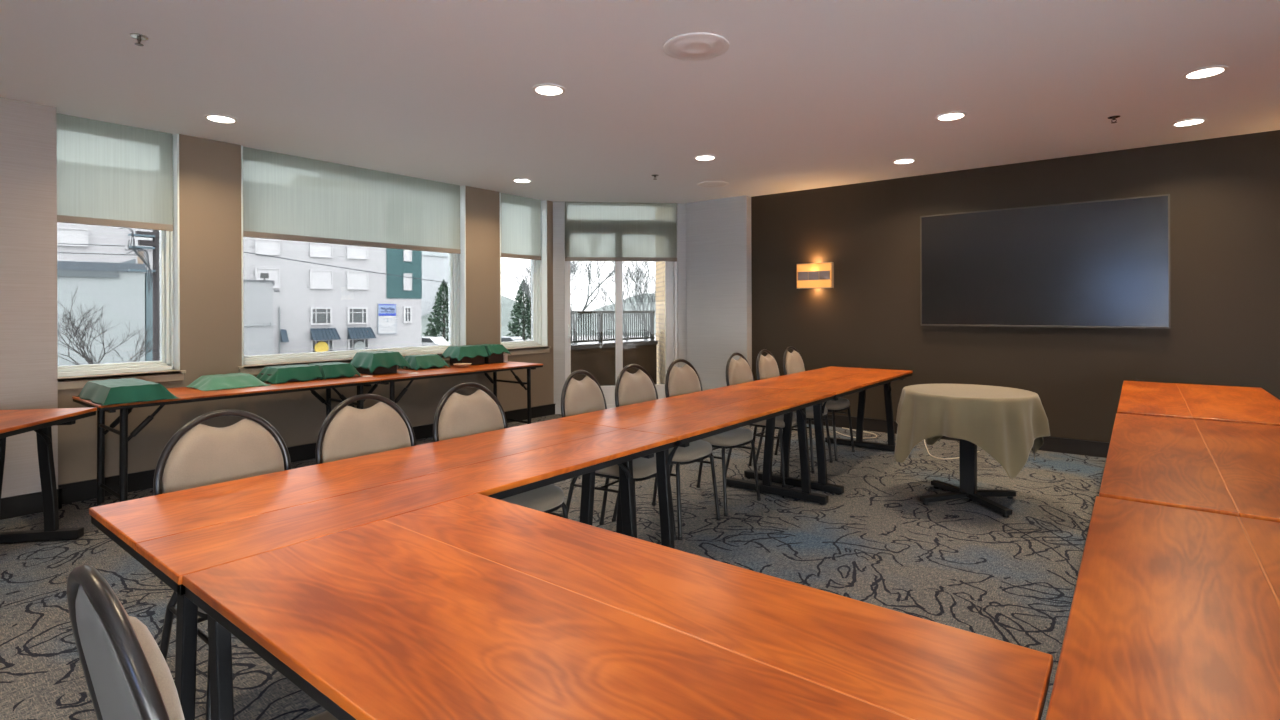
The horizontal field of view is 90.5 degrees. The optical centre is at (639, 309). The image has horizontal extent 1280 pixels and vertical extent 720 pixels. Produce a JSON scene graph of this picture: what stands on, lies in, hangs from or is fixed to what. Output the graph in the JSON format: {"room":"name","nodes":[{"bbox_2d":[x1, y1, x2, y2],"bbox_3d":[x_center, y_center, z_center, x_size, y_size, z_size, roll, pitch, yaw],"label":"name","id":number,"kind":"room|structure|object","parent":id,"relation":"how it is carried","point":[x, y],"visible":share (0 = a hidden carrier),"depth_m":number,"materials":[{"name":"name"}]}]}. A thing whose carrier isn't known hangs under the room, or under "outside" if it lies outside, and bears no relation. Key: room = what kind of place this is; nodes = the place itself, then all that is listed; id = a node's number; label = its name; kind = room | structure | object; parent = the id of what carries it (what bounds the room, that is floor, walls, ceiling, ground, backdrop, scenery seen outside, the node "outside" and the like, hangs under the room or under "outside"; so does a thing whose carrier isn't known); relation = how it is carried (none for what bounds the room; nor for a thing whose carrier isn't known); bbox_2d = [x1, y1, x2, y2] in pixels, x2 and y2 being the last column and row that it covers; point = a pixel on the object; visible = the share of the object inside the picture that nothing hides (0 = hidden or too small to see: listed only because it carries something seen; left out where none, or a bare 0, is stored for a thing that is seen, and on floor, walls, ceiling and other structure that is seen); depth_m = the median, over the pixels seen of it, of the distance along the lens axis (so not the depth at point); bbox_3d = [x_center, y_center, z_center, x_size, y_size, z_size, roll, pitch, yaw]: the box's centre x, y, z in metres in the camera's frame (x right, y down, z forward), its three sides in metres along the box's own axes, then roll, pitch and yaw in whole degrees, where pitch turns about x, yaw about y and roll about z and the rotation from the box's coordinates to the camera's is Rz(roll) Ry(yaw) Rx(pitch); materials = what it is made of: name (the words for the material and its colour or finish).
{"room":"conference room","nodes":[
{"label":"conference room","id":0,"kind":"room"},
{"bbox_2d":[0,97,57,497],"bbox_3d":[-4.824,-0.005,2.903,0.113,2.609,3.200,0,0,38],"label":"wall","id":1,"kind":"structure","parent":0,"point":[28,131],"depth_m":4.01,"materials":[{"name":"grey paint"}]},
{"bbox_2d":[0,486,61,519],"bbox_3d":[-4.802,1.234,2.899,0.113,0.130,3.216,0,0,38],"label":"baseboard","id":2,"kind":"structure","parent":1,"relation":"attached to","point":[31,503],"depth_m":3.99,"materials":[{"name":"black"}]},
{"bbox_2d":[58,134,553,484],"bbox_3d":[-3.575,-0.010,4.827,0.300,2.609,7.770,0,0,38],"label":"wall","id":3,"kind":"structure","parent":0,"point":[209,170],"depth_m":4.99,"materials":[{"name":"brown paint"}]},
{"bbox_2d":[57,113,172,230],"bbox_3d":[-3.725,-0.948,4.447,0.016,0.728,0.750,0,0,38],"label":"roller shade","id":4,"kind":"object","parent":3,"relation":"attached to","point":[109,174],"visible":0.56,"depth_m":4.47,"materials":[{"name":"fabric"}]},
{"bbox_2d":[57,134,185,389],"bbox_3d":[-3.771,-0.391,4.493,0.249,1.846,0.864,0,0,38],"label":"window","id":5,"kind":"structure","parent":3,"relation":"attached to","point":[118,288],"depth_m":4.60,"materials":[{"name":"clear glass"}]},
{"bbox_2d":[58,404,555,503],"bbox_3d":[-2.454,1.225,5.986,0.020,0.130,4.570,0,0,38],"label":"baseboard","id":6,"kind":"structure","parent":3,"relation":"attached to","point":[82,490],"depth_m":4.57,"materials":[{"name":"black"}]},
{"bbox_2d":[238,145,465,374],"bbox_3d":[-2.600,-0.396,5.982,0.249,1.846,2.215,0,0,38],"label":"window","id":7,"kind":"structure","parent":3,"relation":"attached to","point":[306,303],"depth_m":5.89,"materials":[{"name":"clear glass"}]},
{"bbox_2d":[243,147,460,253],"bbox_3d":[-2.562,-0.953,5.926,0.016,0.728,2.095,0,0,38],"label":"roller shade","id":8,"kind":"object","parent":3,"relation":"attached to","point":[286,197],"visible":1,"depth_m":5.75,"materials":[{"name":"fabric"}]},
{"bbox_2d":[501,193,540,259],"bbox_3d":[-1.395,-0.957,7.410,0.016,0.728,0.640,0,0,38],"label":"roller shade","id":9,"kind":"object","parent":3,"relation":"attached to","point":[520,216],"visible":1,"depth_m":7.41,"materials":[{"name":"fabric"}]},
{"bbox_2d":[500,192,550,355],"bbox_3d":[-1.426,-0.400,7.476,0.249,1.846,0.788,0,0,38],"label":"window","id":10,"kind":"structure","parent":3,"relation":"attached to","point":[523,282],"depth_m":7.63,"materials":[{"name":"clear glass"}]},
{"bbox_2d":[0,414,1106,719],"bbox_3d":[0.248,1.339,2.681,8.934,0.120,9.115,0,0,38],"label":"floor","id":11,"kind":"structure","parent":0,"point":[960,563],"depth_m":3.34,"materials":[{"name":"carpet"}]},
{"bbox_2d":[0,407,96,542],"bbox_3d":[-3.380,0.934,2.739,0.762,0.720,1.845,0,0,-11],"label":"conference table","id":12,"kind":"object","parent":11,"relation":"on","point":[12,422],"visible":1,"depth_m":3.53,"materials":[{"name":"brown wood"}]},
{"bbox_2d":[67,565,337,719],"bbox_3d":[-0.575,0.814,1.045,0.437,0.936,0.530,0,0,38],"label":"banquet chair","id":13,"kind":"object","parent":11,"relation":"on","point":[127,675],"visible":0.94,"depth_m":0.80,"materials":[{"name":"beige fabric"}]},
{"bbox_2d":[153,409,290,719],"bbox_3d":[-1.256,0.817,2.056,0.530,0.936,0.437,0,0,38],"label":"banquet chair","id":14,"kind":"object","parent":11,"relation":"on","point":[196,455],"visible":0.4,"depth_m":2.14,"materials":[{"name":"beige fabric"}]},
{"bbox_2d":[72,376,380,502],"bbox_3d":[-2.933,0.932,4.686,0.690,0.720,1.788,0,0,38],"label":"folding table","id":15,"kind":"object","parent":11,"relation":"on","point":[184,394],"visible":0.72,"depth_m":4.26,"materials":[{"name":"brown wood"}]},
{"bbox_2d":[261,373,317,381],"bbox_3d":[-2.819,0.538,5.103,0.255,0.066,0.335,0,0,38],"label":"box","id":16,"kind":"object","parent":15,"relation":"on","point":[291,380],"visible":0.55,"depth_m":5.01,"materials":[{"name":"black"}]},
{"bbox_2d":[256,364,322,383],"bbox_3d":[-2.837,0.513,5.102,0.406,0.115,0.398,0,0,38],"label":"cloth cover","id":17,"kind":"object","parent":16,"relation":"on","point":[301,372],"visible":0.96,"depth_m":5.00,"materials":[{"name":"green fabric"}]},
{"bbox_3d":[-2.613,0.537,5.366,0.255,0.066,0.247,0,0,38],"label":"box","id":18,"kind":"object","parent":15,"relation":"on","visible":0},
{"bbox_2d":[308,362,360,379],"bbox_3d":[-2.610,0.512,5.389,0.406,0.115,0.333,0,0,38],"label":"cloth cover","id":19,"kind":"object","parent":18,"relation":"on","point":[328,369],"visible":0.77,"depth_m":5.28,"materials":[{"name":"green fabric"}]},
{"bbox_2d":[315,394,415,464],"bbox_3d":[-0.945,0.816,2.452,0.530,0.936,0.437,0,0,40],"label":"banquet chair","id":20,"kind":"object","parent":11,"relation":"on","point":[347,432],"visible":0.36,"depth_m":2.56,"materials":[{"name":"beige fabric"}]},
{"bbox_2d":[89,419,676,719],"bbox_3d":[-0.704,0.923,2.302,0.762,0.720,1.845,0,0,38],"label":"conference table","id":21,"kind":"object","parent":11,"relation":"on","point":[177,534],"visible":0.73,"depth_m":1.92,"materials":[{"name":"brown wood"}]},
{"bbox_2d":[354,361,542,423],"bbox_3d":[-1.825,0.927,6.095,0.690,0.720,1.788,0,0,38],"label":"folding table","id":22,"kind":"object","parent":11,"relation":"on","point":[445,371],"visible":0.62,"depth_m":5.99,"materials":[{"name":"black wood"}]},
{"bbox_2d":[356,365,396,374],"bbox_3d":[-2.362,0.498,5.685,0.295,0.142,0.225,0,0,38],"label":"box","id":23,"kind":"object","parent":22,"relation":"on","point":[379,370],"visible":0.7,"depth_m":5.59,"materials":[{"name":"black"}]},
{"bbox_2d":[350,351,412,372],"bbox_3d":[-2.343,0.462,5.702,0.442,0.166,0.402,0,0,38],"label":"cloth cover","id":24,"kind":"object","parent":23,"relation":"on","point":[371,360],"visible":0.97,"depth_m":5.59,"materials":[{"name":"green fabric"}]},
{"bbox_2d":[406,366,441,369],"bbox_3d":[-2.091,0.527,6.143,0.195,0.082,0.270,0,0,38],"label":"box","id":25,"kind":"object","parent":22,"relation":"on","point":[406,366],"visible":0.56,"depth_m":6.09,"materials":[{"name":"black"}]},
{"bbox_2d":[398,354,449,369],"bbox_3d":[-2.078,0.501,6.139,0.316,0.129,0.406,0,0,38],"label":"cloth cover","id":26,"kind":"object","parent":25,"relation":"on","point":[425,361],"visible":0.91,"depth_m":6.04,"materials":[{"name":"green fabric"}]},
{"bbox_2d":[453,363,471,367],"bbox_3d":[-1.736,0.549,6.201,0.176,0.036,0.176,0,0,38],"label":"serving dish","id":27,"kind":"object","parent":22,"relation":"on","point":[460,365],"visible":1,"depth_m":6.16,"materials":[{"name":"beige"}]},
{"bbox_2d":[450,356,484,364],"bbox_3d":[-1.774,0.493,6.517,0.210,0.146,0.280,0,0,38],"label":"box","id":28,"kind":"object","parent":22,"relation":"on","point":[478,360],"visible":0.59,"depth_m":6.45,"materials":[{"name":"black"}]},
{"bbox_2d":[441,345,489,360],"bbox_3d":[-1.794,0.444,6.489,0.332,0.146,0.399,0,0,38],"label":"cloth cover","id":29,"kind":"object","parent":28,"relation":"on","point":[471,351],"visible":0.99,"depth_m":6.40,"materials":[{"name":"green fabric"}]},
{"bbox_2d":[485,352,502,363],"bbox_3d":[-1.598,0.493,6.741,0.210,0.146,0.200,0,0,38],"label":"box","id":30,"kind":"object","parent":22,"relation":"on","point":[494,358],"visible":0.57,"depth_m":6.66,"materials":[{"name":"black"}]},
{"bbox_2d":[477,344,510,355],"bbox_3d":[-1.580,0.433,6.761,0.332,0.125,0.294,0,0,38],"label":"cloth cover","id":31,"kind":"object","parent":30,"relation":"on","point":[490,348],"visible":0.71,"depth_m":6.65,"materials":[{"name":"green fabric"}]},
{"bbox_2d":[503,354,507,361],"bbox_3d":[-1.471,0.523,6.822,0.090,0.085,0.045,0,0,38],"label":"carton","id":32,"kind":"object","parent":22,"relation":"on","point":[505,356],"visible":0.51,"depth_m":6.79,"materials":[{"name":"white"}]},
{"bbox_2d":[433,382,567,518],"bbox_3d":[-0.624,0.814,2.860,0.530,0.936,0.437,0,0,38],"label":"banquet chair","id":33,"kind":"object","parent":11,"relation":"on","point":[457,415],"visible":0.41,"depth_m":2.91,"materials":[{"name":"beige fabric"}]},
{"bbox_2d":[182,493,1052,719],"bbox_3d":[-0.150,0.921,1.184,1.485,0.720,0.762,0,0,38],"label":"conference table","id":34,"kind":"object","parent":11,"relation":"on","point":[476,606],"visible":1,"depth_m":1.10,"materials":[{"name":"brown wood"}]},
{"bbox_2d":[561,370,676,539],"bbox_3d":[-0.130,0.812,3.488,0.530,0.936,0.437,0,0,31],"label":"banquet chair","id":35,"kind":"object","parent":11,"relation":"on","point":[586,395],"visible":0.4,"depth_m":3.48,"materials":[{"name":"beige fabric"}]},
{"bbox_2d":[612,364,720,539],"bbox_3d":[0.151,0.811,3.846,0.530,0.936,0.437,0,0,38],"label":"banquet chair","id":36,"kind":"object","parent":11,"relation":"on","point":[638,387],"visible":0.38,"depth_m":3.84,"materials":[{"name":"beige fabric"}]},
{"bbox_2d":[557,385,834,548],"bbox_3d":[0.439,0.918,3.755,0.762,0.720,1.845,0,0,38],"label":"conference table","id":37,"kind":"object","parent":11,"relation":"on","point":[690,417],"visible":0.63,"depth_m":3.55,"materials":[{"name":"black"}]},
{"bbox_2d":[665,359,760,515],"bbox_3d":[0.471,0.810,4.252,0.530,0.936,0.437,0,0,40],"label":"banquet chair","id":38,"kind":"object","parent":11,"relation":"on","point":[685,379],"visible":0.56,"depth_m":4.24,"materials":[{"name":"beige fabric"}]},
{"bbox_2d":[726,352,796,486],"bbox_3d":[0.961,0.808,4.876,0.530,0.936,0.437,0,0,38],"label":"banquet chair","id":39,"kind":"object","parent":11,"relation":"on","point":[739,371],"visible":0.4,"depth_m":4.88,"materials":[{"name":"beige fabric"}]},
{"bbox_2d":[756,349,832,472],"bbox_3d":[1.266,0.807,5.264,0.530,0.936,0.437,0,0,36],"label":"banquet chair","id":40,"kind":"object","parent":11,"relation":"on","point":[766,366],"visible":0.49,"depth_m":5.27,"materials":[{"name":"beige fabric"}]},
{"bbox_2d":[783,346,854,460],"bbox_3d":[1.582,0.805,5.666,0.530,0.936,0.437,0,0,38],"label":"banquet chair","id":41,"kind":"object","parent":11,"relation":"on","point":[792,362],"visible":0.51,"depth_m":5.66,"materials":[{"name":"beige fabric"}]},
{"bbox_2d":[736,366,912,494],"bbox_3d":[1.585,0.914,5.213,0.762,0.720,1.845,0,0,38],"label":"conference table","id":42,"kind":"object","parent":11,"relation":"on","point":[843,381],"visible":0.78,"depth_m":4.83,"materials":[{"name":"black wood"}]},
{"bbox_2d":[836,427,876,438],"bbox_3d":[2.178,1.265,6.481,0.336,0.008,0.520,0,0,-35],"label":"cable","id":43,"kind":"object","parent":11,"relation":"on","point":[842,427],"visible":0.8,"depth_m":6.41,"materials":[{"name":"beige plastic"}]},
{"bbox_2d":[924,439,979,459],"bbox_3d":[2.827,1.263,5.742,0.434,0.008,0.895,0,0,20],"label":"cable","id":44,"kind":"object","parent":11,"relation":"on","point":[924,439],"visible":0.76,"depth_m":5.45,"materials":[{"name":"beige plastic"}]},
{"bbox_2d":[920,439,1015,517],"bbox_3d":[2.172,0.906,4.197,0.756,0.731,0.756,0,0,38],"label":"round table","id":45,"kind":"object","parent":11,"relation":"on","point":[967,450],"visible":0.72,"depth_m":4.16,"materials":[{"name":"black metal"}]},
{"bbox_2d":[894,384,1049,478],"bbox_3d":[2.173,0.768,4.189,0.904,0.466,0.906,0,0,38],"label":"tablecloth","id":46,"kind":"object","parent":45,"relation":"on","point":[1007,423],"visible":1,"depth_m":3.87,"materials":[{"name":"fabric"}]},
{"bbox_2d":[1046,496,1279,719],"bbox_3d":[1.088,0.916,0.928,0.762,0.720,1.845,0,0,38],"label":"conference table","id":47,"kind":"object","parent":11,"relation":"on","point":[1174,614],"visible":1,"depth_m":1.14,"materials":[{"name":"brown wood"}]},
{"bbox_2d":[1099,413,1279,522],"bbox_3d":[2.258,0.911,2.406,0.762,0.720,1.845,0,0,38],"label":"conference table","id":48,"kind":"object","parent":11,"relation":"on","point":[1219,467],"visible":0.44,"depth_m":2.24,"materials":[{"name":"brown wood"}]},
{"bbox_2d":[1117,381,1279,425],"bbox_3d":[3.444,0.906,3.911,0.762,0.720,1.845,0,0,38],"label":"conference table","id":49,"kind":"object","parent":11,"relation":"on","point":[1250,405],"visible":0.33,"depth_m":3.70,"materials":[{"name":"brown wood"}]},
{"bbox_2d":[553,201,686,413],"bbox_3d":[-0.233,0.036,7.950,1.690,2.729,0.160,0,0,-7],"label":"wall","id":50,"kind":"structure","parent":0,"point":[558,207],"depth_m":7.79,"materials":[{"name":"grey paint"}]},
{"bbox_2d":[564,202,677,408],"bbox_3d":[-0.232,-0.024,7.921,1.405,2.609,0.178,0,0,-7],"label":"door","id":51,"kind":"structure","parent":50,"relation":"in","point":[619,314],"depth_m":7.91,"materials":[{"name":"grey"}]},
{"bbox_2d":[565,202,676,261],"bbox_3d":[-0.230,-0.962,7.859,1.393,0.728,0.016,0,0,-7],"label":"roller shade","id":52,"kind":"object","parent":50,"relation":"attached to","point":[594,231],"visible":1,"depth_m":7.86,"materials":[{"name":"fabric"}]},
{"bbox_2d":[0,0,1279,202],"bbox_3d":[0.237,-1.405,2.681,8.934,0.150,9.115,0,0,38],"label":"ceiling","id":53,"kind":"structure","parent":0,"point":[804,94],"depth_m":3.68,"materials":[{"name":"white paint"}]},
{"bbox_2d":[130,33,148,45],"bbox_3d":[-2.417,-1.298,3.060,0.072,0.041,0.072,0,0,38],"label":"sprinkler","id":54,"kind":"object","parent":53,"relation":"attached to","point":[139,37],"visible":1,"depth_m":3.05,"materials":[{"name":"silver metal"}]},
{"bbox_2d":[204,114,237,122],"bbox_3d":[-2.883,-1.312,4.364,0.196,0.009,0.196,0,0,38],"label":"recessed light","id":55,"kind":"object","parent":53,"relation":"in","point":[219,118],"visible":1,"depth_m":4.35,"materials":[{"name":"beige"}]},
{"bbox_2d":[512,178,531,182],"bbox_3d":[-1.207,-1.319,6.489,0.196,0.009,0.196,0,0,38],"label":"recessed light","id":56,"kind":"object","parent":53,"relation":"in","point":[519,180],"visible":1,"depth_m":6.48,"materials":[{"name":"beige"}]},
{"bbox_2d":[533,83,564,95],"bbox_3d":[-0.547,-1.321,3.818,0.196,0.009,0.196,0,0,38],"label":"recessed light","id":57,"kind":"object","parent":53,"relation":"in","point":[547,89],"visible":1,"depth_m":3.81,"materials":[{"name":"white"}]},
{"bbox_2d":[663,32,728,60],"bbox_3d":[0.284,-1.325,3.207,0.332,0.009,0.332,0,0,38],"label":"ceiling speaker","id":58,"kind":"object","parent":53,"relation":"attached to","point":[696,46],"visible":1,"depth_m":3.19,"materials":[{"name":"white plastic"}]},
{"bbox_2d":[669,37,723,57],"bbox_3d":[0.284,-1.324,3.207,0.281,0.002,0.281,0,0,38],"label":"grille","id":59,"kind":"object","parent":58,"relation":"attached to","point":[680,47],"depth_m":3.20,"materials":[{"name":"white metal"}]},
{"bbox_2d":[694,154,715,160],"bbox_3d":[0.568,-1.326,5.541,0.196,0.009,0.196,0,0,38],"label":"recessed light","id":60,"kind":"object","parent":53,"relation":"in","point":[706,157],"visible":1,"depth_m":5.53,"materials":[{"name":"beige"}]},
{"bbox_2d":[697,181,728,187],"bbox_3d":[0.775,-1.327,6.738,0.332,0.009,0.332,0,0,38],"label":"ceiling speaker","id":61,"kind":"object","parent":53,"relation":"attached to","point":[709,184],"visible":1,"depth_m":6.72,"materials":[{"name":"white plastic"}]},
{"bbox_2d":[700,182,725,186],"bbox_3d":[0.775,-1.326,6.738,0.281,0.002,0.281,0,0,38],"label":"grille","id":62,"kind":"object","parent":61,"relation":"attached to","point":[703,184],"depth_m":6.73,"materials":[{"name":"white metal"}]},
{"bbox_2d":[892,158,915,163],"bbox_3d":[2.374,-1.333,5.702,0.196,0.009,0.196,0,0,38],"label":"recessed light","id":63,"kind":"object","parent":53,"relation":"in","point":[904,160],"visible":1,"depth_m":5.69,"materials":[{"name":"beige"}]},
{"bbox_2d":[935,111,966,120],"bbox_3d":[2.146,-1.332,4.376,0.196,0.009,0.196,0,0,38],"label":"recessed light","id":64,"kind":"object","parent":53,"relation":"in","point":[955,115],"visible":1,"depth_m":4.37,"materials":[{"name":"beige glass"}]},
{"bbox_2d":[1108,115,1119,122],"bbox_3d":[3.299,-1.321,4.414,0.072,0.041,0.072,0,0,38],"label":"sprinkler","id":65,"kind":"object","parent":53,"relation":"attached to","point":[1114,117],"visible":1,"depth_m":4.41,"materials":[{"name":"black metal"}]},
{"bbox_2d":[1171,118,1206,126],"bbox_3d":[3.930,-1.339,4.541,0.196,0.009,0.196,0,0,38],"label":"recessed light","id":66,"kind":"object","parent":53,"relation":"in","point":[1193,121],"visible":1,"depth_m":4.54,"materials":[{"name":"beige"}]},
{"bbox_2d":[1182,65,1228,78],"bbox_3d":[3.187,-1.336,3.578,0.196,0.009,0.196,0,0,38],"label":"recessed light","id":67,"kind":"object","parent":53,"relation":"in","point":[1208,71],"visible":1,"depth_m":3.57,"materials":[{"name":"beige glass"}]},
{"bbox_2d":[686,196,751,390],"bbox_3d":[0.988,-0.029,7.768,0.850,2.609,0.235,0,0,38],"label":"wall","id":68,"kind":"structure","parent":0,"point":[718,231],"depth_m":7.65,"materials":[{"name":"grey paint"}]},
{"bbox_2d":[751,130,1279,442],"bbox_3d":[3.952,-0.040,5.511,6.600,2.609,0.120,0,0,38],"label":"wall","id":69,"kind":"structure","parent":0,"point":[1224,192],"depth_m":5.68,"materials":[{"name":"brown paint"}]},
{"bbox_2d":[797,262,833,288],"bbox_3d":[1.924,-0.370,6.958,0.396,0.275,0.109,0,0,38],"label":"wall sconce","id":70,"kind":"object","parent":69,"relation":"attached to","point":[809,275],"visible":1,"depth_m":6.90,"materials":[{"name":"yellow"}]},
{"bbox_2d":[806,414,1109,457],"bbox_3d":[3.919,1.199,5.450,6.584,0.130,0.020,0,0,38],"label":"baseboard","id":71,"kind":"structure","parent":69,"relation":"attached to","point":[1052,444],"depth_m":5.64,"materials":[{"name":"black"}]},
{"bbox_2d":[920,194,1169,328],"bbox_3d":[3.536,-0.384,5.706,1.893,1.081,0.084,0,0,38],"label":"television","id":72,"kind":"object","parent":69,"relation":"attached to","point":[1098,263],"visible":1,"depth_m":5.58,"materials":[{"name":"black"}]},
{"bbox_3d":[-3.339,0.533,4.097,0.555,0.081,0.228,0,0,38],"label":"box","id":73,"kind":"object","parent":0,"visible":0},
{"bbox_2d":[75,378,177,405],"bbox_3d":[-3.332,0.519,4.123,0.678,0.103,0.406,0,0,38],"label":"cloth cover","id":74,"kind":"object","parent":73,"relation":"on","point":[123,390],"visible":1,"depth_m":3.95,"materials":[{"name":"green fabric"}]},
{"bbox_3d":[-3.108,0.543,4.770,0.205,0.057,0.243,0,0,38],"label":"box","id":75,"kind":"object","parent":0,"visible":0},
{"bbox_2d":[185,373,268,390],"bbox_3d":[-3.080,0.530,4.736,0.476,0.080,0.441,0,0,38],"label":"cloth cover","id":76,"kind":"object","parent":75,"relation":"on","point":[231,380],"visible":1,"depth_m":4.64,"materials":[{"name":"green fabric"}]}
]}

